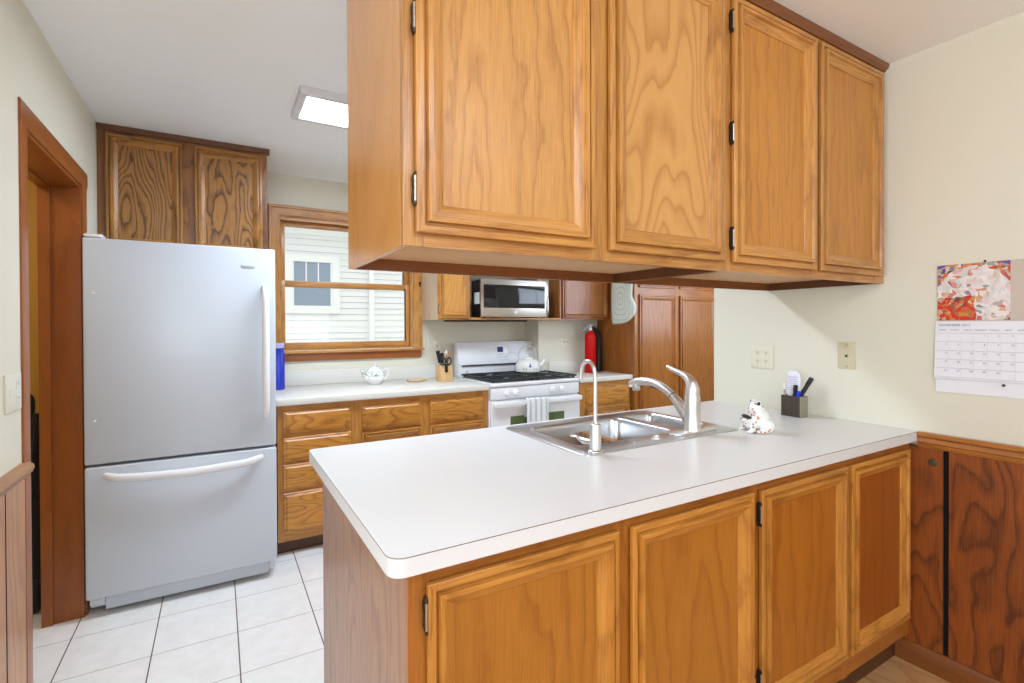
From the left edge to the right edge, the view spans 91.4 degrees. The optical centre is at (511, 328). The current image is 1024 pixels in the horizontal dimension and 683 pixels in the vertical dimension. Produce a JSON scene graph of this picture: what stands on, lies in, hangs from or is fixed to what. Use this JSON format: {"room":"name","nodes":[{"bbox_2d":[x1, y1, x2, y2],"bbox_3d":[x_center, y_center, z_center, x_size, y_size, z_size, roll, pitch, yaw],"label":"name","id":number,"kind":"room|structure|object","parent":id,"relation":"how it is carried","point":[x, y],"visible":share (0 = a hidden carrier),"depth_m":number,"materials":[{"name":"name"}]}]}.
{"room":"kitchen","nodes":[
{"label":"kitchen","id":0,"kind":"room"},
{"bbox_2d":[28,179,38,412],"bbox_3d":[-2.282,0.137,1.466,1.050,2.390,2.160,0,0,-30],"label":"wall","id":1,"kind":"structure","parent":0,"point":[32,188],"depth_m":2.52,"materials":[{"name":"orange paint"}]},
{"bbox_2d":[0,0,97,476],"bbox_3d":[-1.838,0.133,1.907,0.162,2.390,2.750,0,0,-30],"label":"wall","id":2,"kind":"structure","parent":0,"point":[30,70],"depth_m":1.56,"materials":[{"name":"beige paint"}]},
{"bbox_2d":[4,372,21,413],"bbox_3d":[-1.504,0.192,1.506,0.008,0.114,0.130,0,0,-30],"label":"light switch","id":3,"kind":"object","parent":2,"relation":"attached to","point":[12,382],"visible":1,"depth_m":1.49,"materials":[{"name":"beige plastic"}]},
{"bbox_2d":[16,379,19,389],"bbox_3d":[-1.516,0.171,1.534,0.002,0.032,0.033,0,0,-30],"label":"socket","id":4,"kind":"object","parent":3,"relation":"attached to","point":[17,380],"depth_m":1.53,"materials":[{"name":"beige plastic"}]},
{"bbox_2d":[16,393,19,402],"bbox_3d":[-1.516,0.213,1.534,0.002,0.032,0.033,0,0,-30],"label":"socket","id":5,"kind":"object","parent":3,"relation":"attached to","point":[17,394],"depth_m":1.53,"materials":[{"name":"beige plastic"}]},
{"bbox_2d":[0,478,28,682],"bbox_3d":[-1.305,0.903,1.180,0.010,0.855,0.950,0,0,-30],"label":"wainscot","id":6,"kind":"structure","parent":2,"relation":"attached to","point":[14,606],"depth_m":1.49,"materials":[{"name":"brown wood"}]},
{"bbox_2d":[0,461,34,497],"bbox_3d":[-1.305,0.454,1.188,0.025,0.058,0.968,0,0,-30],"label":"chair rail","id":7,"kind":"object","parent":2,"relation":"attached to","point":[12,478],"visible":1,"depth_m":1.48,"materials":[{"name":"brown wood"}]},
{"bbox_2d":[18,97,90,682],"bbox_3d":[-1.850,0.298,1.936,0.170,2.058,0.928,0,0,-30],"label":"door frame","id":8,"kind":"structure","parent":2,"relation":"in","point":[61,183],"depth_m":2.24,"materials":[{"name":"brown wood"}]},
{"bbox_2d":[33,544,323,682],"bbox_3d":[0.410,1.360,3.119,7.250,0.100,2.950,0,0,-30],"label":"floor","id":9,"kind":"structure","parent":0,"point":[268,627],"depth_m":2.14,"materials":[{"name":"white tile"}]},
{"bbox_2d":[30,394,40,613],"bbox_3d":[-2.323,0.814,2.349,0.225,1.024,0.202,0,0,-30],"label":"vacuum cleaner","id":10,"kind":"object","parent":9,"relation":"on","point":[35,458],"visible":0.28,"depth_m":2.33,"materials":[{"name":"black plastic"}]},
{"bbox_2d":[82,233,276,608],"bbox_3d":[-1.775,0.443,2.766,0.787,1.757,0.876,0,0,-30],"label":"refrigerator","id":11,"kind":"object","parent":9,"relation":"on","point":[179,340],"visible":1,"depth_m":2.42,"materials":[{"name":"grey metal"}]},
{"bbox_2d":[274,400,355,553],"bbox_3d":[-1.309,0.878,3.243,0.442,0.876,0.650,0,0,-30],"label":"base cabinet","id":12,"kind":"object","parent":9,"relation":"on","point":[300,429],"visible":0.52,"depth_m":2.93,"materials":[{"name":"brown wood"}]},
{"bbox_2d":[356,395,424,443],"bbox_3d":[-0.923,0.875,3.467,0.450,0.876,0.654,0,0,-30],"label":"base cabinet","id":13,"kind":"object","parent":9,"relation":"on","point":[381,419],"visible":0.36,"depth_m":3.19,"materials":[{"name":"brown wood"}]},
{"bbox_2d":[425,390,487,434],"bbox_3d":[-0.528,0.872,3.699,0.468,0.876,0.654,0,0,-30],"label":"base cabinet","id":14,"kind":"object","parent":9,"relation":"on","point":[460,411],"visible":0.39,"depth_m":3.42,"materials":[{"name":"brown wood"}]},
{"bbox_2d":[276,364,489,406],"bbox_3d":[-0.922,0.367,3.478,1.373,0.139,0.689,0,0,-30],"label":"countertop","id":15,"kind":"structure","parent":14,"relation":"on","point":[336,385],"depth_m":3.46,"materials":[{"name":"white laminate"}]},
{"bbox_2d":[276,343,284,389],"bbox_3d":[-1.548,0.249,3.302,0.086,0.307,0.086,0,0,-30],"label":"water bottle","id":16,"kind":"object","parent":15,"relation":"on","point":[280,354],"visible":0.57,"depth_m":3.27,"materials":[{"name":"blue plastic"}]},
{"bbox_2d":[360,363,388,384],"bbox_3d":[-0.989,0.323,3.594,0.140,0.151,0.206,0,0,5],"label":"teapot","id":17,"kind":"object","parent":15,"relation":"on","point":[374,375],"visible":1,"depth_m":3.55,"materials":[{"name":"white ceramic"}]},
{"bbox_2d":[407,378,425,381],"bbox_3d":[-0.716,0.388,3.757,0.158,0.017,0.100,0,0,-30],"label":"spoon rest","id":18,"kind":"object","parent":15,"relation":"on","point":[415,379],"visible":1,"depth_m":3.74,"materials":[{"name":"beige ceramic"}]},
{"bbox_2d":[436,365,452,381],"bbox_3d":[-0.511,0.335,3.767,0.100,0.121,0.090,0,0,-30],"label":"block","id":19,"kind":"object","parent":15,"relation":"on","point":[441,375],"visible":0.92,"depth_m":3.73,"materials":[{"name":"brown wood"}]},
{"bbox_2d":[436,350,441,365],"bbox_3d":[-0.538,0.270,3.730,0.066,0.218,0.020,0,0,-30],"label":"knife","id":20,"kind":"object","parent":19,"relation":"in","point":[438,351],"visible":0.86,"depth_m":3.72,"materials":[{"name":"black metal"}]},
{"bbox_2d":[441,357,451,371],"bbox_3d":[-0.489,0.268,3.718,0.089,0.114,0.014,0,0,-30],"label":"scissors","id":21,"kind":"object","parent":19,"relation":"in","point":[446,360],"visible":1,"depth_m":3.71,"materials":[{"name":"black plastic"}]},
{"bbox_2d":[454,341,581,427],"bbox_3d":[0.042,0.707,4.001,0.798,1.196,0.690,0,0,-30],"label":"stove","id":22,"kind":"object","parent":9,"relation":"on","point":[492,363],"visible":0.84,"depth_m":3.88,"materials":[{"name":"white metal"}]},
{"bbox_2d":[515,346,545,372],"bbox_3d":[0.134,0.250,4.150,0.220,0.216,0.220,0,1,37],"label":"kettle","id":23,"kind":"object","parent":22,"relation":"on","point":[527,364],"visible":1,"depth_m":4.08,"materials":[{"name":"white ceramic"}]},
{"bbox_2d":[524,396,548,422],"bbox_3d":[0.185,0.698,3.700,0.192,0.378,0.052,0,0,-30],"label":"dish towel","id":24,"kind":"object","parent":22,"relation":"hanging from","point":[536,409],"visible":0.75,"depth_m":3.68,"materials":[{"name":"white fabric"}]},
{"bbox_2d":[323,431,755,682],"bbox_3d":[0.041,0.885,1.573,1.048,0.876,0.906,0,0,-30],"label":"base cabinet","id":25,"kind":"object","parent":9,"relation":"on","point":[667,595],"visible":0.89,"depth_m":1.18,"materials":[{"name":"brown wood"}]},
{"bbox_2d":[309,400,917,578],"bbox_3d":[0.450,0.424,1.825,2.098,0.038,0.939,0,0,-30],"label":"countertop","id":26,"kind":"structure","parent":25,"relation":"on","point":[419,505],"depth_m":1.39,"materials":[{"name":"white laminate"}]},
{"bbox_2d":[570,359,602,452],"bbox_3d":[0.251,0.251,1.667,0.049,0.300,0.129,0,0,-30],"label":"tap","id":27,"kind":"object","parent":26,"relation":"on","point":[594,441],"visible":1,"depth_m":1.62,"materials":[{"name":"silver metal"}]},
{"bbox_2d":[506,410,737,455],"bbox_3d":[0.437,0.484,2.010,0.789,0.200,0.525,0,0,-30],"label":"sink","id":28,"kind":"object","parent":26,"relation":"in","point":[641,428],"visible":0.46,"depth_m":2.08,"materials":[{"name":"silver metal"}]},
{"bbox_2d":[628,365,715,435],"bbox_3d":[0.619,0.272,2.053,0.235,0.250,0.372,0,0,-30],"label":"faucet","id":29,"kind":"object","parent":26,"relation":"on","point":[689,411],"visible":1,"depth_m":1.92,"materials":[{"name":"silver metal"}]},
{"bbox_2d":[739,399,774,433],"bbox_3d":[0.953,0.341,1.954,0.115,0.124,0.115,0,0,-4],"label":"frog figurine","id":30,"kind":"object","parent":26,"relation":"on","point":[758,419],"visible":1,"depth_m":1.92,"materials":[{"name":"ceramic"}]},
{"bbox_2d":[781,394,807,417],"bbox_3d":[1.290,0.352,2.282,0.056,0.094,0.092,0,0,-30],"label":"pen holder","id":31,"kind":"object","parent":26,"relation":"on","point":[793,406],"visible":0.99,"depth_m":2.25,"materials":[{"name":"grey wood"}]},
{"bbox_2d":[787,371,800,395],"bbox_3d":[1.295,0.291,2.299,0.008,0.193,0.065,0,0,-30],"label":"note card","id":32,"kind":"object","parent":31,"relation":"in","point":[793,377],"visible":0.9,"depth_m":2.30,"materials":[{"name":"white paper"}]},
{"bbox_2d":[793,385,797,395],"bbox_3d":[1.289,0.324,2.281,0.020,0.135,0.032,0,0,-30],"label":"pen","id":33,"kind":"object","parent":31,"relation":"in","point":[795,387],"visible":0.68,"depth_m":2.27,"materials":[{"name":"black plastic"}]},
{"bbox_2d":[800,377,813,396],"bbox_3d":[1.320,0.306,2.280,0.101,0.173,0.020,0,0,20],"label":"marker","id":34,"kind":"object","parent":31,"relation":"in","point":[810,380],"visible":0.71,"depth_m":2.27,"materials":[{"name":"black plastic"}]},
{"bbox_2d":[577,379,629,416],"bbox_3d":[0.669,0.863,4.287,0.548,0.876,0.454,0,0,-30],"label":"base cabinet","id":35,"kind":"object","parent":9,"relation":"on","point":[613,396],"visible":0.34,"depth_m":4.10,"materials":[{"name":"brown wood"}]},
{"bbox_2d":[548,360,632,382],"bbox_3d":[0.667,0.355,4.283,0.551,0.139,0.464,0,0,-30],"label":"countertop","id":36,"kind":"structure","parent":35,"relation":"on","point":[573,367],"depth_m":4.33,"materials":[{"name":"white laminate"}]},
{"bbox_2d":[582,324,601,372],"bbox_3d":[0.710,0.172,4.437,0.100,0.427,0.260,0,0,34],"label":"fire extinguisher","id":37,"kind":"object","parent":36,"relation":"on","point":[593,343],"visible":0.94,"depth_m":4.38,"materials":[{"name":"red metal"}]},
{"bbox_2d":[597,283,713,409],"bbox_3d":[1.455,0.101,4.719,1.250,2.388,0.508,0,0,-30],"label":"pantry cabinet","id":38,"kind":"object","parent":9,"relation":"on","point":[673,326],"visible":0.3,"depth_m":4.42,"materials":[{"name":"brown wood"}]},
{"bbox_2d":[611,283,635,324],"bbox_3d":[0.955,-0.236,4.302,0.026,0.405,0.302,0,0,-30],"label":"oven mitt","id":39,"kind":"object","parent":38,"relation":"hanging from","point":[623,306],"visible":0.9,"depth_m":4.30,"materials":[{"name":"white fabric"}]},
{"bbox_2d":[584,431,910,682],"bbox_3d":[0.923,0.877,2.092,0.999,0.876,0.906,0,0,-30],"label":"base cabinet","id":40,"kind":"object","parent":9,"relation":"on","point":[833,541],"visible":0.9,"depth_m":1.68,"materials":[{"name":"brown wood"}]},
{"bbox_2d":[267,172,596,376],"bbox_3d":[0.186,0.106,4.481,5.938,2.390,0.365,0,0,-30],"label":"wall","id":41,"kind":"structure","parent":0,"point":[282,189],"depth_m":4.08,"materials":[{"name":"beige paint"}]},
{"bbox_2d":[96,122,269,248],"bbox_3d":[-1.920,-0.747,2.994,0.809,0.644,0.502,0,0,-30],"label":"upper cabinet","id":42,"kind":"object","parent":41,"relation":"attached to","point":[153,186],"visible":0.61,"depth_m":2.76,"materials":[{"name":"brown wood"}]},
{"bbox_2d":[268,203,424,361],"bbox_3d":[-1.225,-0.317,3.753,1.127,1.087,0.185,0,0,-30],"label":"window","id":43,"kind":"structure","parent":41,"relation":"in","point":[411,285],"depth_m":3.63,"materials":[{"name":"brown wood"}]},
{"bbox_2d":[285,364,450,385],"bbox_3d":[-1.092,0.347,3.768,1.373,0.101,0.018,0,0,-30],"label":"backsplash","id":44,"kind":"structure","parent":41,"relation":"attached to","point":[314,377],"depth_m":3.69,"materials":[{"name":"white laminate"}]},
{"bbox_2d":[427,336,439,349],"bbox_3d":[-0.633,0.116,4.040,0.114,0.116,0.014,0,0,-30],"label":"outlet","id":45,"kind":"object","parent":41,"relation":"attached to","point":[433,342],"visible":1,"depth_m":4.04,"materials":[{"name":"beige plastic"}]},
{"bbox_2d":[422,273,469,319],"bbox_3d":[-0.518,-0.573,3.889,0.263,1.013,0.382,0,0,-30],"label":"upper cabinet","id":46,"kind":"object","parent":41,"relation":"attached to","point":[444,296],"visible":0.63,"depth_m":3.76,"materials":[{"name":"brown wood"}]},
{"bbox_2d":[444,318,559,321],"bbox_3d":[-0.105,-0.072,4.131,0.948,0.030,0.388,0,0,-30],"label":"shelf","id":47,"kind":"object","parent":41,"relation":"attached to","point":[471,319],"visible":0.96,"depth_m":3.95,"materials":[{"name":"brown wood"}]},
{"bbox_2d":[444,320,526,321],"bbox_3d":[-0.205,-0.063,4.027,0.670,0.014,0.170,0,0,-30],"label":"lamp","id":48,"kind":"object","parent":47,"relation":"on","point":[444,320],"depth_m":3.93,"materials":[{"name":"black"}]},
{"bbox_2d":[472,278,548,317],"bbox_3d":[-0.015,-0.237,4.029,0.618,0.300,0.196,0,0,-30],"label":"microwave","id":49,"kind":"object","parent":47,"relation":"on","point":[490,297],"visible":0.98,"depth_m":3.93,"materials":[{"name":"silver metal"}]},
{"bbox_2d":[560,337,570,347],"bbox_3d":[0.476,0.121,4.435,0.115,0.090,0.008,0,0,-30],"label":"outlet","id":50,"kind":"object","parent":41,"relation":"attached to","point":[564,341],"visible":1,"depth_m":4.43,"materials":[{"name":"beige paint"}]},
{"bbox_2d":[548,360,584,371],"bbox_3d":[0.554,0.336,4.475,0.551,0.101,0.018,0,0,-30],"label":"backsplash","id":51,"kind":"structure","parent":41,"relation":"attached to","point":[559,366],"depth_m":4.42,"materials":[{"name":"white laminate"}]},
{"bbox_2d":[549,280,608,319],"bbox_3d":[0.598,-0.581,4.397,0.540,1.013,0.188,0,0,-30],"label":"upper cabinet","id":52,"kind":"object","parent":41,"relation":"attached to","point":[568,300],"visible":0.43,"depth_m":4.31,"materials":[{"name":"brown wood"}]},
{"bbox_2d":[23,0,1023,182],"bbox_3d":[1.032,-1.119,1.239,8.050,0.100,6.800,0,0,-30],"label":"ceiling","id":53,"kind":"structure","parent":0,"point":[228,71],"depth_m":1.92,"materials":[{"name":"white paint"}]},
{"bbox_2d":[291,85,347,129],"bbox_3d":[-0.492,-1.056,2.635,1.202,0.033,0.330,0,0,-30],"label":"ceiling light","id":54,"kind":"object","parent":53,"relation":"in","point":[311,105],"visible":0.38,"depth_m":2.36,"materials":[{"name":"white plastic"}]},
{"bbox_2d":[299,97,347,126],"bbox_3d":[-0.492,-1.046,2.635,1.136,0.005,0.264,0,0,-30],"label":"diffuser","id":55,"kind":"object","parent":54,"relation":"attached to","point":[311,109],"depth_m":2.39,"materials":[{"name":"white plastic"}]},
{"bbox_2d":[347,0,725,282],"bbox_3d":[0.096,-0.621,1.485,1.024,0.890,0.525,0,0,-30],"label":"upper cabinet","id":56,"kind":"object","parent":53,"relation":"hanging from","point":[567,140],"visible":1,"depth_m":1.23,"materials":[{"name":"brown wood"}]},
{"bbox_2d":[620,0,883,290],"bbox_3d":[0.971,-0.628,2.000,1.006,0.890,0.525,0,0,-30],"label":"upper cabinet","id":57,"kind":"object","parent":53,"relation":"hanging from","point":[804,116],"visible":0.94,"depth_m":1.75,"materials":[{"name":"brown wood"}]},
{"bbox_2d":[746,0,888,71],"bbox_3d":[0.654,-1.055,1.523,2.030,0.027,0.020,0,0,-30],"label":"trim","id":58,"kind":"structure","parent":57,"relation":"attached to","point":[778,10],"depth_m":1.78,"materials":[{"name":"brown wood"}]},
{"bbox_2d":[714,12,1023,446],"bbox_3d":[2.358,0.124,0.786,0.140,2.390,4.663,0,0,-30],"label":"wall","id":59,"kind":"structure","parent":0,"point":[954,108],"depth_m":1.95,"materials":[{"name":"beige paint"}]},
{"bbox_2d":[751,346,773,368],"bbox_3d":[1.258,0.143,2.512,0.008,0.112,0.120,0,0,-30],"label":"outlet","id":60,"kind":"object","parent":59,"relation":"attached to","point":[761,356],"visible":1,"depth_m":2.51,"materials":[{"name":"beige plastic"}]},
{"bbox_2d":[755,349,760,355],"bbox_3d":[1.244,0.121,2.529,0.002,0.032,0.033,0,0,-30],"label":"socket","id":61,"kind":"object","parent":60,"relation":"attached to","point":[757,351],"depth_m":2.53,"materials":[{"name":"beige plastic"}]},
{"bbox_2d":[755,358,760,363],"bbox_3d":[1.244,0.164,2.529,0.002,0.032,0.033,0,0,-30],"label":"socket","id":62,"kind":"object","parent":60,"relation":"attached to","point":[757,360],"depth_m":2.53,"materials":[{"name":"beige plastic"}]},
{"bbox_2d":[763,350,768,355],"bbox_3d":[1.266,0.121,2.491,0.002,0.032,0.033,0,0,-30],"label":"socket","id":63,"kind":"object","parent":60,"relation":"attached to","point":[765,352],"depth_m":2.49,"materials":[{"name":"beige plastic"}]},
{"bbox_2d":[763,358,768,364],"bbox_3d":[1.266,0.164,2.491,0.002,0.032,0.033,0,0,-30],"label":"socket","id":64,"kind":"object","parent":60,"relation":"attached to","point":[765,360],"depth_m":2.49,"materials":[{"name":"beige plastic"}]},
{"bbox_2d":[838,342,855,368],"bbox_3d":[1.456,0.117,2.174,0.008,0.116,0.070,0,0,-30],"label":"plate","id":65,"kind":"object","parent":59,"relation":"attached to","point":[846,351],"visible":1,"depth_m":2.17,"materials":[{"name":"beige plastic"}]},
{"bbox_2d":[895,637,1003,682],"bbox_3d":[2.468,1.279,0.440,0.015,0.084,3.646,0,0,-30],"label":"baseboard","id":66,"kind":"structure","parent":59,"relation":"attached to","point":[931,661],"depth_m":1.89,"materials":[{"name":"brown wood"}]},
{"bbox_2d":[905,443,1023,682],"bbox_3d":[2.477,0.856,0.443,0.012,0.790,3.646,0,0,-30],"label":"wainscot","id":67,"kind":"structure","parent":59,"relation":"attached to","point":[967,511],"depth_m":1.82,"materials":[{"name":"brown wood"}]},
{"bbox_2d":[916,431,1023,464],"bbox_3d":[2.487,0.437,0.405,0.028,0.059,3.574,0,0,-30],"label":"chair rail","id":68,"kind":"object","parent":59,"relation":"attached to","point":[960,445],"visible":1,"depth_m":1.80,"materials":[{"name":"brown wood"}]},
{"bbox_2d":[934,259,1023,398],"bbox_3d":[1.674,-0.003,1.788,0.017,0.484,0.265,0,0,-30],"label":"calendar","id":69,"kind":"object","parent":59,"relation":"attached to","point":[979,327],"visible":1,"depth_m":1.79,"materials":[{"name":"beige paper"}]},
{"bbox_2d":[856,655,949,682],"bbox_3d":[0.474,1.388,-0.788,5.000,0.100,3.850,0,0,-30],"label":"floor","id":70,"kind":"structure","parent":0,"point":[895,669],"depth_m":1.90,"materials":[{"name":"laminate"}]},
{"label":"outside","id":71,"kind":"structure","parent":0,"visible":0},
{"bbox_3d":[-6.072,2.342,16.278,30.000,0.100,25.800,0,0,-30],"label":"ground","id":72,"kind":"structure","parent":71,"visible":0},
{"bbox_2d":[285,227,403,342],"bbox_3d":[-3.169,-0.481,7.357,12.000,5.650,3.100,0,0,-30],"label":"house","id":73,"kind":"structure","parent":72,"relation":"on","point":[348,315],"depth_m":6.69,"materials":[{"name":"white"}]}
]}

